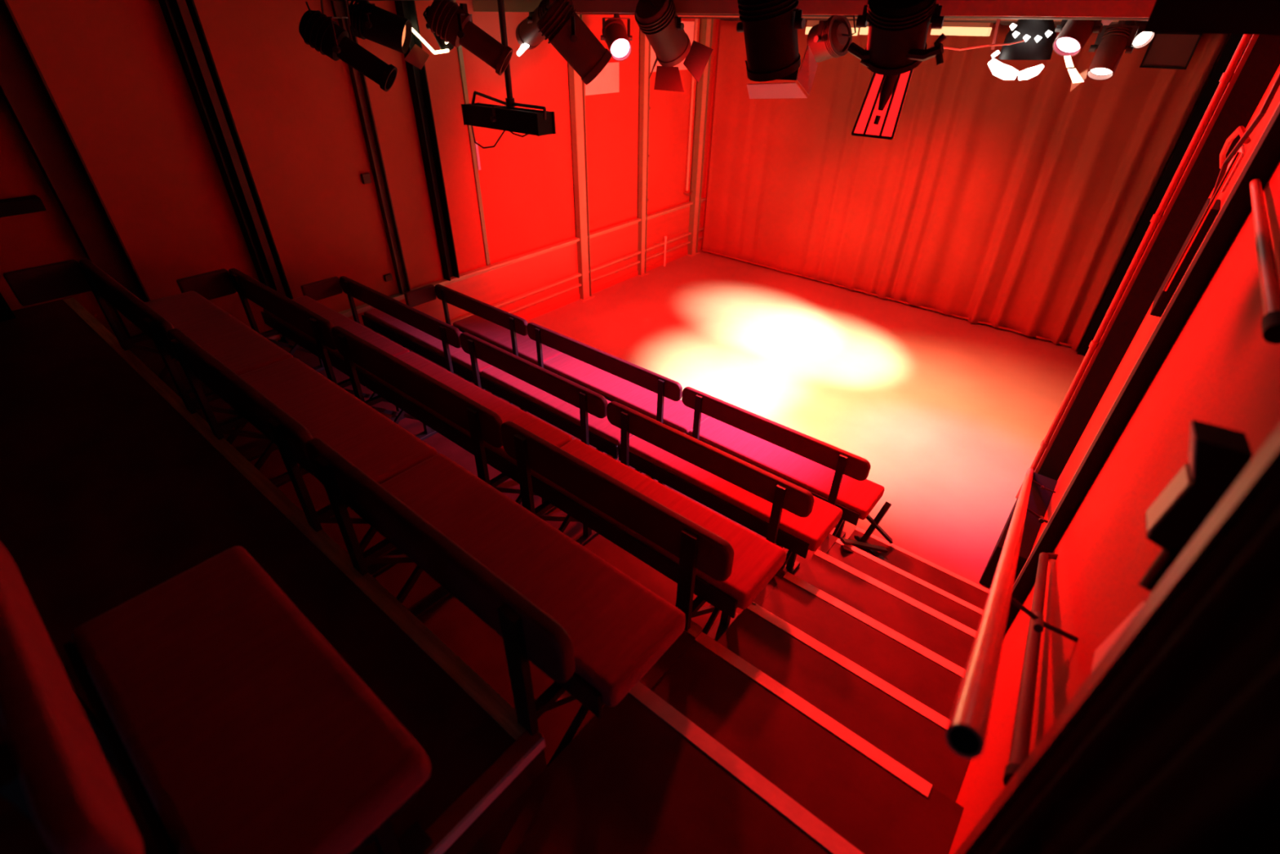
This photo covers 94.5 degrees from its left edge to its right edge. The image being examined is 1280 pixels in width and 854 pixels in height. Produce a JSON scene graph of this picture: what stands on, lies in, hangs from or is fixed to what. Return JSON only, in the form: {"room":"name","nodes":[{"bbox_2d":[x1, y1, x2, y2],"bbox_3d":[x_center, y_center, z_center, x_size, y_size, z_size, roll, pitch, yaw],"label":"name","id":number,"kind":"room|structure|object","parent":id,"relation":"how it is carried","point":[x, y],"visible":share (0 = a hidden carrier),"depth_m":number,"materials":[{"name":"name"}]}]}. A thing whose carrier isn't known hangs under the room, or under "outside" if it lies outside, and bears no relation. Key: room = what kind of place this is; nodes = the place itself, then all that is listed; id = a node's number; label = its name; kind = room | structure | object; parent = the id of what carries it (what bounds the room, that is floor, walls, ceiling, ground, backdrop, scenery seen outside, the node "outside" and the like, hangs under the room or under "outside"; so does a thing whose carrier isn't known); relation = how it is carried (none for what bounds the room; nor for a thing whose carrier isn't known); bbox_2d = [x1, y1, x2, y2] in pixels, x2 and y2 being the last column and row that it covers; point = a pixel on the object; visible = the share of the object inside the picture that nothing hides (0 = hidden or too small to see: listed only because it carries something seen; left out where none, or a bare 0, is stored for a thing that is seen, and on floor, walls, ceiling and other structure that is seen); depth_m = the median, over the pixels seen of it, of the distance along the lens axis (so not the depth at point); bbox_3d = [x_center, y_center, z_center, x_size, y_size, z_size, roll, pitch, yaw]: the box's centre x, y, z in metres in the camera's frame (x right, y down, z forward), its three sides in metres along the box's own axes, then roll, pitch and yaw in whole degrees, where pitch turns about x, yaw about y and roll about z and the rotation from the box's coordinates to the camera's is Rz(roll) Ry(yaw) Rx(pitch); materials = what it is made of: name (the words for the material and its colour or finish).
{"room":"auditorium","nodes":[
{"label":"auditorium","id":0,"kind":"room"},
{"bbox_2d":[0,297,546,853],"bbox_3d":[-2.737,1.055,2.434,4.567,1.448,2.251,26,41,31],"label":"tier","id":1,"kind":"object","parent":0,"point":[112,490],"visible":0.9,"depth_m":2.12,"materials":[{"name":"black carpet"}]},
{"bbox_2d":[0,541,433,853],"bbox_3d":[-0.779,0.572,1.134,0.772,0.887,0.390,26,41,31],"label":"bench","id":2,"kind":"object","parent":1,"relation":"on","point":[233,725],"visible":1,"depth_m":1.00,"materials":[{"name":"fabric"}]},
{"bbox_2d":[0,0,717,340],"bbox_3d":[-2.107,-2.136,5.601,0.100,3.150,9.850,26,41,31],"label":"wall","id":3,"kind":"structure","parent":0,"point":[113,72],"depth_m":4.67,"materials":[{"name":"paint"}]},
{"bbox_2d":[0,195,46,217],"bbox_3d":[-3.744,-1.324,3.551,0.100,0.080,0.240,26,41,31],"label":"wall lamp","id":4,"kind":"object","parent":3,"relation":"attached to","point":[31,203],"visible":1,"depth_m":3.54,"materials":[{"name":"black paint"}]},
{"bbox_2d":[0,0,151,337],"bbox_3d":[-3.547,-1.362,3.798,0.120,2.429,0.200,26,41,31],"label":"wall post","id":5,"kind":"object","parent":3,"relation":"attached to","point":[24,87],"visible":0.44,"depth_m":3.63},
{"bbox_2d":[158,0,293,343],"bbox_3d":[-2.958,-1.612,4.496,0.120,2.789,0.160,26,41,31],"label":"wall post","id":6,"kind":"object","parent":3,"relation":"attached to","point":[170,15],"visible":0.44,"depth_m":4.18,"materials":[{"name":"black paint"}]},
{"bbox_2d":[171,0,285,296],"bbox_3d":[-2.956,-1.622,4.511,0.099,2.789,0.050,26,41,31],"label":"batten","id":7,"kind":"object","parent":6,"relation":"attached to","point":[180,6],"visible":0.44,"depth_m":4.18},
{"bbox_2d":[333,0,410,293],"bbox_3d":[-2.268,-2.282,5.103,0.060,2.349,0.090,26,41,31],"label":"wall post","id":8,"kind":"object","parent":3,"relation":"attached to","point":[361,91],"visible":0.89,"depth_m":5.12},
{"bbox_2d":[453,0,490,265],"bbox_3d":[-1.631,-2.728,5.771,0.020,2.349,0.040,26,41,31],"label":"batten","id":9,"kind":"object","parent":3,"relation":"attached to","point":[460,51],"visible":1,"depth_m":5.84,"materials":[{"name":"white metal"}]},
{"bbox_2d":[265,197,706,340],"bbox_3d":[-1.273,-1.963,6.799,0.070,0.065,7.100,26,41,31],"label":"trim","id":10,"kind":"structure","parent":3,"relation":"attached to","point":[361,308],"depth_m":6.68,"materials":[{"name":"paint"}]},
{"bbox_2d":[394,0,459,280],"bbox_3d":[-1.919,-2.499,5.429,0.100,2.349,0.120,26,41,31],"label":"wall post","id":11,"kind":"object","parent":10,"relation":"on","point":[418,80],"visible":1,"depth_m":5.41,"materials":[{"name":"black paint"}]},
{"bbox_2d":[412,202,702,325],"bbox_3d":[-0.669,-2.086,7.661,0.018,0.740,5.120,26,41,31],"label":"wall panel","id":12,"kind":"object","parent":3,"relation":"attached to","point":[500,284],"depth_m":7.30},
{"bbox_2d":[450,226,703,324],"bbox_3d":[-0.635,-1.979,7.714,0.057,0.165,5.100,26,41,31],"label":"trim","id":13,"kind":"structure","parent":3,"relation":"attached to","point":[633,254],"depth_m":7.52,"materials":[{"name":"paint"}]},
{"bbox_2d":[567,13,595,302],"bbox_3d":[-0.688,-2.992,6.888,0.120,3.149,0.220,26,41,31],"label":"wall post","id":14,"kind":"object","parent":3,"relation":"attached to","point":[575,85],"visible":0.71,"depth_m":6.90,"materials":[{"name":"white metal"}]},
{"bbox_2d":[584,62,619,95],"bbox_3d":[-0.430,-3.940,6.693,0.020,0.300,0.570,26,41,31],"label":"notice","id":15,"kind":"object","parent":3,"relation":"attached to","point":[607,81],"visible":0.62,"depth_m":6.73,"materials":[{"name":"white paper"}]},
{"bbox_2d":[521,244,700,320],"bbox_3d":[-0.663,-1.795,7.865,0.030,0.070,5.100,26,41,31],"label":"baseboard","id":16,"kind":"structure","parent":3,"relation":"attached to","point":[566,301],"depth_m":8.02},
{"bbox_2d":[636,27,650,276],"bbox_3d":[0.053,-3.495,7.641,0.110,3.149,0.180,26,41,31],"label":"wall post","id":17,"kind":"object","parent":3,"relation":"attached to","point":[644,44],"visible":0.71,"depth_m":7.55,"materials":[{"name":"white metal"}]},
{"bbox_2d":[650,21,694,71],"bbox_3d":[0.398,-4.734,7.360,0.020,0.520,0.880,26,41,31],"label":"notice","id":18,"kind":"object","parent":3,"relation":"attached to","point":[688,25],"visible":0.19,"depth_m":7.45,"materials":[{"name":"white paper"}]},
{"bbox_2d":[683,18,697,195],"bbox_3d":[0.723,-4.319,8.059,0.070,2.226,0.193,26,41,31],"label":"conduit","id":19,"kind":"object","parent":3,"relation":"attached to","point":[695,20],"visible":0.85,"depth_m":8.14,"materials":[{"name":"metal"}]},
{"bbox_2d":[687,18,713,256],"bbox_3d":[0.850,-4.023,8.431,0.130,3.149,0.220,26,41,31],"label":"wall post","id":20,"kind":"object","parent":3,"relation":"attached to","point":[705,37],"visible":0.71,"depth_m":8.38,"materials":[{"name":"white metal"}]},
{"bbox_2d":[472,0,1156,17],"bbox_3d":[0.662,-2.750,3.862,5.520,0.090,0.070,26,41,31],"label":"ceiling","id":21,"kind":"structure","parent":3,"relation":"attached to","point":[1057,8],"depth_m":3.17,"materials":[{"name":"paint"}]},
{"bbox_2d":[677,15,1119,22],"bbox_3d":[2.253,-3.821,5.466,5.520,0.090,0.070,26,41,31],"label":"trim","id":22,"kind":"structure","parent":3,"relation":"attached to","point":[677,15],"depth_m":5.16,"materials":[{"name":"paint"}]},
{"bbox_2d":[719,15,1108,20],"bbox_3d":[1.490,-3.307,4.696,5.520,0.090,0.070,26,41,31],"label":"trim","id":23,"kind":"structure","parent":3,"relation":"attached to","point":[719,15],"depth_m":4.25,"materials":[{"name":"paint"}]},
{"bbox_2d":[1052,19,1102,57],"bbox_3d":[2.780,-2.520,3.771,0.269,0.278,0.243,-4,35,-8],"label":"lamp","id":24,"kind":"object","parent":23,"relation":"hanging from","point":[1073,34],"visible":0.61,"depth_m":3.72,"materials":[{"name":"metal"}]},
{"bbox_2d":[1070,20,1138,91],"bbox_3d":[3.036,-2.420,3.850,0.250,0.431,0.324,26,41,31],"label":"lamp","id":25,"kind":"object","parent":23,"relation":"hanging from","point":[1111,42],"visible":0.98,"depth_m":3.80,"materials":[{"name":"metal"}]},
{"bbox_2d":[128,338,703,764],"bbox_3d":[-1.775,0.552,3.514,4.559,1.086,0.798,26,41,31],"label":"tier","id":26,"kind":"object","parent":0,"point":[475,642],"visible":0.22,"depth_m":2.29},
{"bbox_2d":[3,258,293,461],"bbox_3d":[-2.469,-0.348,3.109,1.326,0.843,0.750,26,41,31],"label":"bench","id":27,"kind":"object","parent":26,"relation":"on","point":[239,347],"visible":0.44,"depth_m":3.06,"materials":[{"name":"fabric"}]},
{"bbox_2d":[144,290,293,375],"bbox_3d":[-2.325,-0.497,3.194,1.302,0.085,0.330,26,41,31],"label":"seat cushion","id":28,"kind":"object","parent":27,"relation":"on","point":[233,343],"depth_m":3.12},
{"bbox_2d":[167,328,437,577],"bbox_3d":[-1.402,0.064,2.536,1.202,0.843,0.480,26,41,31],"label":"bench","id":29,"kind":"object","parent":26,"relation":"on","point":[291,404],"visible":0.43,"depth_m":2.37,"materials":[{"name":"fabric"}]},
{"bbox_2d":[239,356,437,484],"bbox_3d":[-1.353,-0.031,2.541,1.202,0.085,0.330,26,41,31],"label":"seat cushion","id":30,"kind":"object","parent":29,"relation":"on","point":[381,448],"depth_m":2.46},
{"bbox_2d":[305,437,685,767],"bbox_3d":[-0.473,0.509,1.911,1.192,0.843,0.480,26,41,31],"label":"bench","id":31,"kind":"object","parent":26,"relation":"on","point":[555,605],"visible":0.78,"depth_m":1.70,"materials":[{"name":"fabric"}]},
{"bbox_2d":[380,453,685,706],"bbox_3d":[-0.424,0.414,1.916,1.192,0.085,0.330,26,41,31],"label":"seat cushion","id":32,"kind":"object","parent":31,"relation":"on","point":[618,628],"depth_m":1.79,"materials":[{"name":"fabric"}]},
{"bbox_2d":[276,337,786,628],"bbox_3d":[-1.274,0.363,4.125,4.559,0.722,0.794,26,41,31],"label":"tier","id":33,"kind":"object","parent":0,"point":[646,575],"visible":0.07,"depth_m":3.20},
{"bbox_2d":[176,267,409,421],"bbox_3d":[-2.249,-0.508,3.969,1.416,0.864,0.750,26,41,31],"label":"bench","id":34,"kind":"object","parent":33,"relation":"on","point":[308,322],"visible":0.66,"depth_m":3.90,"materials":[{"name":"fabric"}]},
{"bbox_2d":[262,295,409,373],"bbox_3d":[-2.105,-0.648,4.059,1.392,0.085,0.330,26,41,31],"label":"seat cushion","id":35,"kind":"object","parent":34,"relation":"on","point":[335,317],"depth_m":4.01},
{"bbox_2d":[331,325,572,514],"bbox_3d":[-1.051,-0.033,3.307,1.452,0.864,0.480,26,41,31],"label":"bench","id":36,"kind":"object","parent":33,"relation":"on","point":[446,404],"visible":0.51,"depth_m":3.08,"materials":[{"name":"plastic"}]},
{"bbox_2d":[365,351,572,466],"bbox_3d":[-1.002,-0.120,3.318,1.452,0.085,0.330,26,41,31],"label":"seat cushion","id":37,"kind":"object","parent":36,"relation":"on","point":[496,456],"depth_m":3.24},
{"bbox_2d":[500,420,786,641],"bbox_3d":[-0.018,0.462,2.612,1.212,0.864,0.480,26,41,31],"label":"bench","id":38,"kind":"object","parent":33,"relation":"on","point":[710,557],"visible":0.8,"depth_m":2.38,"materials":[{"name":"plastic"}]},
{"bbox_2d":[530,438,786,609],"bbox_3d":[0.031,0.375,2.623,1.212,0.085,0.330,26,41,31],"label":"seat cushion","id":39,"kind":"object","parent":38,"relation":"on","point":[756,561],"depth_m":2.48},
{"bbox_2d":[466,680,863,853],"bbox_3d":[-0.498,2.061,1.166,0.958,1.290,2.613,26,41,31],"label":"step","id":40,"kind":"structure","parent":0,"point":[641,776],"depth_m":1.59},
{"bbox_2d":[526,248,1084,589],"bbox_3d":[1.373,-0.657,6.409,5.720,0.100,5.650,26,41,31],"label":"floor","id":41,"kind":"structure","parent":0,"point":[950,415],"depth_m":6.21,"materials":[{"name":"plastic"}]},
{"bbox_2d":[404,284,563,364],"bbox_3d":[-1.412,-0.747,5.535,1.306,0.956,0.750,26,41,31],"label":"bench","id":42,"kind":"object","parent":41,"relation":"on","point":[508,331],"visible":0.44,"depth_m":5.43,"materials":[{"name":"fabric"}]},
{"bbox_2d":[453,314,563,364],"bbox_3d":[-1.269,-0.837,5.660,1.282,0.085,0.330,26,41,31],"label":"seat cushion","id":43,"kind":"object","parent":42,"relation":"on","point":[498,335],"depth_m":5.60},
{"bbox_2d":[393,341,838,576],"bbox_3d":[-0.771,0.172,4.736,4.559,0.361,0.794,26,41,31],"label":"tier","id":44,"kind":"object","parent":41,"relation":"on","point":[830,540],"visible":0.07,"depth_m":3.71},
{"bbox_2d":[300,275,499,397],"bbox_3d":[-1.840,-0.622,4.765,1.636,0.885,0.750,26,41,31],"label":"bench","id":45,"kind":"object","parent":44,"relation":"on","point":[438,341],"visible":0.5,"depth_m":4.67,"materials":[{"name":"fabric"}]},
{"bbox_2d":[363,307,492,375],"bbox_3d":[-1.696,-0.745,4.868,1.612,0.085,0.330,26,41,31],"label":"seat cushion","id":46,"kind":"object","parent":45,"relation":"on","point":[408,335],"depth_m":4.76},
{"bbox_2d":[459,332,632,459],"bbox_3d":[-0.596,-0.125,4.073,1.352,0.885,0.480,26,41,31],"label":"bench","id":47,"kind":"object","parent":44,"relation":"on","point":[575,409],"visible":0.53,"depth_m":3.83,"materials":[{"name":"fabric"}]},
{"bbox_2d":[480,365,632,450],"bbox_3d":[-0.547,-0.195,4.095,1.352,0.085,0.330,26,41,31],"label":"seat cushion","id":48,"kind":"object","parent":47,"relation":"on","point":[602,434],"depth_m":3.97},
{"bbox_2d":[606,400,842,573],"bbox_3d":[0.433,0.368,3.381,1.302,0.885,0.480,26,41,31],"label":"bench","id":49,"kind":"object","parent":44,"relation":"on","point":[784,513],"visible":0.71,"depth_m":3.14,"materials":[{"name":"fabric"}]},
{"bbox_2d":[629,435,842,551],"bbox_3d":[0.482,0.298,3.403,1.302,0.085,0.330,26,41,31],"label":"seat cushion","id":50,"kind":"object","parent":49,"relation":"on","point":[800,534],"depth_m":3.22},
{"bbox_2d":[526,322,708,434],"bbox_3d":[-0.206,-0.269,4.868,1.582,0.956,0.480,26,41,31],"label":"bench","id":51,"kind":"object","parent":41,"relation":"on","point":[655,396],"visible":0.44,"depth_m":4.66,"materials":[{"name":"fabric"}]},
{"bbox_2d":[543,353,708,434],"bbox_3d":[-0.158,-0.305,4.913,1.582,0.085,0.330,26,41,31],"label":"seat cushion","id":52,"kind":"object","parent":51,"relation":"on","point":[677,415],"depth_m":4.82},
{"bbox_2d":[681,386,884,539],"bbox_3d":[0.935,0.278,4.101,1.362,0.956,0.480,26,41,31],"label":"bench","id":53,"kind":"object","parent":41,"relation":"on","point":[836,476],"visible":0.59,"depth_m":3.88,"materials":[{"name":"fabric"}]},
{"bbox_2d":[688,416,884,519],"bbox_3d":[0.983,0.241,4.146,1.362,0.085,0.330,26,41,31],"label":"seat cushion","id":54,"kind":"object","parent":53,"relation":"on","point":[856,499],"depth_m":4.02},
{"bbox_2d":[796,549,977,669],"bbox_3d":[1.238,1.189,3.128,0.958,0.560,0.413,26,41,31],"label":"step","id":55,"kind":"structure","parent":41,"relation":"on","point":[946,637],"depth_m":3.02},
{"bbox_2d":[826,538,983,631],"bbox_3d":[1.487,1.104,3.436,0.958,0.360,0.380,26,41,31],"label":"step","id":56,"kind":"structure","parent":41,"relation":"on","point":[941,601],"depth_m":3.41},
{"bbox_2d":[848,526,989,609],"bbox_3d":[1.730,1.016,3.736,0.958,0.172,0.397,26,41,31],"label":"step","id":57,"kind":"structure","parent":41,"relation":"on","point":[967,590],"depth_m":3.73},
{"bbox_2d":[840,501,893,564],"bbox_3d":[1.479,0.720,3.750,0.292,0.255,0.545,26,41,31],"label":"stand","id":58,"kind":"object","parent":57,"relation":"on","point":[861,542],"visible":0.76,"depth_m":3.84,"materials":[{"name":"metal"}]},
{"bbox_2d":[702,18,1229,351],"bbox_3d":[2.996,-3.091,7.184,5.163,3.051,0.148,25,41,31],"label":"stage curtain","id":59,"kind":"object","parent":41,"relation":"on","point":[993,201],"visible":0.79,"depth_m":6.84,"materials":[{"name":"fabric"}]},
{"bbox_2d":[979,471,1057,587],"bbox_3d":[2.610,0.705,4.065,0.175,0.340,0.990,26,41,31],"label":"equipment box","id":60,"kind":"object","parent":41,"relation":"on","point":[1039,500],"visible":0.61,"depth_m":3.86,"materials":[{"name":"black paint"}]},
{"bbox_2d":[1076,34,1243,355],"bbox_3d":[5.046,-2.152,5.812,0.100,3.149,0.240,26,41,31],"label":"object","id":61,"kind":"object","parent":41,"relation":"on","point":[1233,41],"visible":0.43,"depth_m":5.61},
{"bbox_2d":[651,631,964,853],"bbox_3d":[0.464,1.499,2.197,0.958,1.079,0.424,26,41,31],"label":"step","id":62,"kind":"structure","parent":0,"point":[876,803],"depth_m":1.90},
{"bbox_2d":[717,601,970,802],"bbox_3d":[0.729,1.406,2.524,0.958,0.870,0.420,26,41,31],"label":"step","id":63,"kind":"structure","parent":0,"point":[908,731],"depth_m":2.30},
{"bbox_2d":[760,572,964,719],"bbox_3d":[0.985,1.292,2.824,0.958,0.726,0.396,26,41,31],"label":"step","id":64,"kind":"structure","parent":0,"point":[920,673],"depth_m":2.66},
{"bbox_2d":[700,18,1231,346],"bbox_3d":[3.163,-3.186,7.270,5.520,3.150,0.100,26,41,31],"label":"wall","id":65,"kind":"structure","parent":0,"point":[718,20],"depth_m":8.01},
{"bbox_2d":[948,64,1279,853],"bbox_3d":[2.227,-0.060,2.686,0.100,3.150,9.850,26,41,31],"label":"wall","id":66,"kind":"structure","parent":0,"point":[1220,370],"depth_m":1.53,"materials":[{"name":"paint"}]},
{"bbox_2d":[945,467,1078,759],"bbox_3d":[1.742,0.398,2.578,0.198,2.023,4.025,26,41,31],"label":"handrail","id":67,"kind":"object","parent":66,"relation":"attached to","point":[966,729],"visible":0.97,"depth_m":1.04,"materials":[{"name":"metal"}]},
{"bbox_2d":[1003,551,1057,786],"bbox_3d":[1.179,0.584,1.737,0.067,0.642,1.536,26,41,31],"label":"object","id":68,"kind":"object","parent":66,"relation":"attached to","point":[1022,729],"visible":0.67,"depth_m":1.39,"materials":[{"name":"black paint"}]},
{"bbox_2d":[1090,601,1144,673],"bbox_3d":[0.807,0.353,0.991,0.004,0.240,0.152,26,41,31],"label":"notice","id":69,"kind":"object","parent":66,"relation":"attached to","point":[1101,651],"visible":0.29,"depth_m":1.04,"materials":[{"name":"white paper"}]},
{"bbox_2d":[1004,102,1279,635],"bbox_3d":[1.846,0.127,2.403,0.056,3.149,0.160,26,41,31],"label":"wall pillar","id":70,"kind":"structure","parent":66,"relation":"attached to","point":[1264,157],"depth_m":2.05,"materials":[{"name":"black paint"}]},
{"bbox_2d":[1034,34,1279,480],"bbox_3d":[3.064,-0.733,3.691,0.148,3.149,0.220,26,41,31],"label":"wall pillar","id":71,"kind":"structure","parent":66,"relation":"attached to","point":[1260,61],"depth_m":3.37,"materials":[{"name":"black paint"}]},
{"bbox_2d":[1015,34,1253,498],"bbox_3d":[2.960,-0.743,3.710,0.048,3.140,0.048,26,41,31],"label":"drain pipe","id":72,"kind":"object","parent":71,"relation":"attached to","point":[1227,76],"visible":0.93,"depth_m":3.43,"materials":[{"name":"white plastic"}]},
{"bbox_2d":[1137,419,1253,592],"bbox_3d":[0.756,0.126,0.820,0.090,0.247,0.117,26,41,31],"label":"loudspeaker","id":73,"kind":"object","parent":66,"relation":"attached to","point":[1218,455],"visible":0.72,"depth_m":0.80,"materials":[{"name":"black paint"}]},
{"bbox_2d":[1146,464,1191,532],"bbox_3d":[0.753,0.102,0.844,0.011,0.100,0.062,23,40,29],"label":"grille","id":74,"kind":"object","parent":73,"relation":"attached to","point":[1172,505],"depth_m":0.83,"materials":[{"name":"paint"}]},
{"bbox_2d":[1188,421,1196,477],"bbox_3d":[0.748,0.030,0.800,0.024,0.060,0.063,23,40,29],"label":"grille","id":75,"kind":"object","parent":73,"relation":"attached to","point":[1193,436],"depth_m":0.79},
{"bbox_2d":[1142,0,1279,35],"bbox_3d":[1.695,-1.162,1.622,0.429,0.143,0.450,26,41,31],"label":"ceiling beam","id":76,"kind":"structure","parent":66,"relation":"attached to","point":[1181,16],"depth_m":1.53,"materials":[{"name":"metal"}]},
{"bbox_2d":[1150,71,1279,317],"bbox_3d":[2.457,-1.066,2.466,0.060,1.225,0.297,26,41,31],"label":"handrail","id":77,"kind":"object","parent":66,"relation":"attached to","point":[1211,207],"visible":0.91,"depth_m":2.53,"materials":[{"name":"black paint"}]},
{"bbox_2d":[1219,125,1251,192],"bbox_3d":[2.750,-1.279,2.761,0.073,0.252,0.555,26,41,31],"label":"cable","id":78,"kind":"object","parent":66,"relation":"hanging from","point":[1241,130],"visible":0.75,"depth_m":2.65,"materials":[{"name":"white plastic"}]},
{"bbox_2d":[1249,177,1279,344],"bbox_3d":[1.474,-0.491,1.408,0.032,0.036,1.637,26,41,31],"label":"handrail","id":79,"kind":"object","parent":66,"relation":"attached to","point":[1269,282],"visible":0.84,"depth_m":1.11,"materials":[{"name":"paint"}]},
{"bbox_3d":[0.084,-2.438,3.225,5.720,0.100,9.850,26,41,31],"label":"ceiling","id":80,"kind":"structure","parent":0,"visible":0},
{"bbox_2d":[298,0,397,91],"bbox_3d":[-1.914,-2.494,3.891,0.565,0.500,0.292,-6,35,-10],"label":"lamp","id":81,"kind":"object","parent":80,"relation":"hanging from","point":[317,30],"visible":1,"depth_m":3.83,"materials":[{"name":"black metal"}]},
{"bbox_2d":[336,0,410,0],"bbox_3d":[-0.388,-2.291,3.129,4.800,0.047,0.048,26,41,31],"label":"bar","id":82,"kind":"object","parent":80,"relation":"hanging from","point":[336,0],"visible":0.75,"depth_m":4.11,"materials":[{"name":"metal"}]},
{"bbox_2d":[345,0,429,69],"bbox_3d":[-1.892,-2.952,4.456,0.542,0.465,0.362,-13,37,-20],"label":"lamp","id":83,"kind":"object","parent":82,"relation":"hanging from","point":[373,23],"visible":0.95,"depth_m":4.34,"materials":[{"name":"metal"}]},
{"bbox_2d":[426,0,513,75],"bbox_3d":[-1.139,-2.631,3.990,0.542,0.446,0.313,-5,35,-9],"label":"lamp","id":84,"kind":"object","parent":82,"relation":"hanging from","point":[449,20],"visible":1,"depth_m":3.92,"materials":[{"name":"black metal"}]},
{"bbox_2d":[736,0,817,98],"bbox_3d":[0.600,-1.780,2.747,0.352,0.499,0.392,26,41,31],"label":"lamp","id":85,"kind":"object","parent":82,"relation":"hanging from","point":[770,28],"visible":1,"depth_m":2.68,"materials":[{"name":"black metal"}]},
{"bbox_2d":[847,0,946,139],"bbox_3d":[0.956,-1.409,2.298,0.287,0.553,0.383,-2,35,-4],"label":"lamp","id":86,"kind":"object","parent":82,"relation":"hanging from","point":[898,29],"visible":1,"depth_m":2.21,"materials":[{"name":"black metal"}]},
{"bbox_2d":[412,5,454,53],"bbox_3d":[-1.717,-3.186,4.753,0.618,0.327,0.246,26,41,31],"label":"lamp","id":87,"kind":"object","parent":80,"relation":"hanging from","point":[445,46],"visible":0.34,"depth_m":4.72,"materials":[{"name":"silver metal"}]},
{"bbox_2d":[497,0,515,106],"bbox_3d":[-1.018,-2.830,4.487,0.070,0.711,0.072,26,41,31],"label":"pole","id":88,"kind":"object","parent":80,"relation":"hanging from","point":[509,100],"visible":0.8,"depth_m":4.43,"materials":[{"name":"metal"}]},
{"bbox_2d":[461,90,555,148],"bbox_3d":[-1.077,-2.454,4.813,0.963,0.443,0.236,26,41,31],"label":"lamp","id":89,"kind":"object","parent":88,"relation":"hanging from","point":[537,122],"visible":0.98,"depth_m":4.70,"materials":[{"name":"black metal"}]},
{"bbox_2d":[515,0,573,56],"bbox_3d":[-0.762,-3.208,4.740,0.291,0.445,1.046,-13,37,-20],"label":"lamp","id":90,"kind":"object","parent":80,"relation":"hanging from","point":[528,36],"visible":0.48,"depth_m":4.84,"materials":[{"name":"metal"}]},
{"bbox_2d":[536,0,612,84],"bbox_3d":[-0.431,-2.544,3.912,0.484,0.492,0.334,-14,37,-21],"label":"lamp","id":91,"kind":"object","parent":80,"relation":"hanging from","point":[560,24],"visible":1,"depth_m":3.82,"materials":[{"name":"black metal"}]},
{"bbox_2d":[634,0,713,92],"bbox_3d":[0.181,-2.676,4.119,0.440,0.591,0.567,26,41,31],"label":"lamp","id":92,"kind":"object","parent":80,"relation":"hanging from","point":[658,20],"visible":1,"depth_m":4.06,"materials":[{"name":"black metal"}]},
{"bbox_2d":[804,20,858,35],"bbox_3d":[2.095,-4.398,6.430,0.561,0.233,0.120,26,41,31],"label":"ceiling strip","id":93,"kind":"object","parent":80,"relation":"attached to","point":[810,24],"visible":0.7,"depth_m":6.50,"materials":[{"name":"paint"}]},
{"bbox_2d":[804,26,858,35],"bbox_3d":[2.094,-4.331,6.476,0.561,0.070,0.120,26,41,31],"label":"diffuser","id":94,"kind":"object","parent":93,"relation":"attached to","point":[807,28],"depth_m":6.36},
{"bbox_2d":[575,12,1149,20],"bbox_3d":[1.128,-3.159,4.475,5.100,0.092,0.048,26,41,31],"label":"bar","id":95,"kind":"object","parent":80,"relation":"hanging from","point":[580,13],"visible":0.02,"depth_m":3.74,"materials":[{"name":"metal"}]},
{"bbox_2d":[600,13,632,61],"bbox_3d":[-0.203,-3.552,5.376,0.292,0.384,0.399,-15,38,-22],"label":"lamp","id":96,"kind":"object","parent":95,"relation":"hanging from","point":[615,35],"visible":0.99,"depth_m":5.33,"materials":[{"name":"metal"}]},
{"bbox_2d":[807,14,856,62],"bbox_3d":[1.373,-2.811,4.274,0.319,0.313,0.311,-1,34,-3],"label":"lamp","id":97,"kind":"object","parent":95,"relation":"hanging from","point":[832,37],"visible":0.95,"depth_m":4.20,"materials":[{"name":"metal"}]},
{"bbox_2d":[680,16,1118,24],"bbox_3d":[2.465,-4.054,5.825,5.100,0.102,0.048,26,41,31],"label":"bar","id":98,"kind":"object","parent":80,"relation":"hanging from","point":[683,17],"visible":0.02,"depth_m":5.53,"materials":[{"name":"metal"}]},
{"bbox_2d":[930,22,993,35],"bbox_3d":[3.126,-3.915,5.730,0.524,0.208,0.120,26,41,31],"label":"ceiling strip","id":99,"kind":"object","parent":80,"relation":"attached to","point":[962,28],"visible":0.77,"depth_m":5.70,"materials":[{"name":"paint"}]},
{"bbox_2d":[930,26,991,35],"bbox_3d":[3.124,-3.858,5.769,0.524,0.070,0.120,26,41,31],"label":"diffuser","id":100,"kind":"object","parent":99,"relation":"attached to","point":[955,30],"depth_m":5.70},
{"bbox_2d":[943,18,1056,79],"bbox_3d":[2.447,-2.576,3.950,0.842,0.459,0.445,-22,41,-30],"label":"lamp","id":101,"kind":"object","parent":80,"relation":"hanging from","point":[1026,39],"visible":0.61,"depth_m":3.98,"materials":[{"name":"black metal"}]},
{"bbox_2d":[955,423,1279,853],"bbox_3d":[-0.128,1.076,0.173,0.086,2.248,2.345,26,41,31],"label":"drape","id":102,"kind":"object","parent":80,"relation":"hanging from","point":[1171,744],"visible":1,"depth_m":0.53,"materials":[{"name":"black fabric"}]},
{"bbox_2d":[1124,20,1155,48],"bbox_3d":[3.251,-2.594,3.870,0.214,0.200,0.228,26,41,31],"label":"lamp","id":103,"kind":"object","parent":80,"relation":"hanging from","point":[1141,39],"visible":0.37,"depth_m":3.83,"materials":[{"name":"metal"}]},
{"bbox_2d":[1139,32,1202,69],"bbox_3d":[4.693,-3.330,5.239,0.340,0.270,0.035,26,41,31],"label":"framed panel","id":104,"kind":"object","parent":80,"relation":"hanging from","point":[1175,51],"visible":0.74,"depth_m":5.23,"materials":[{"name":"black paint"}]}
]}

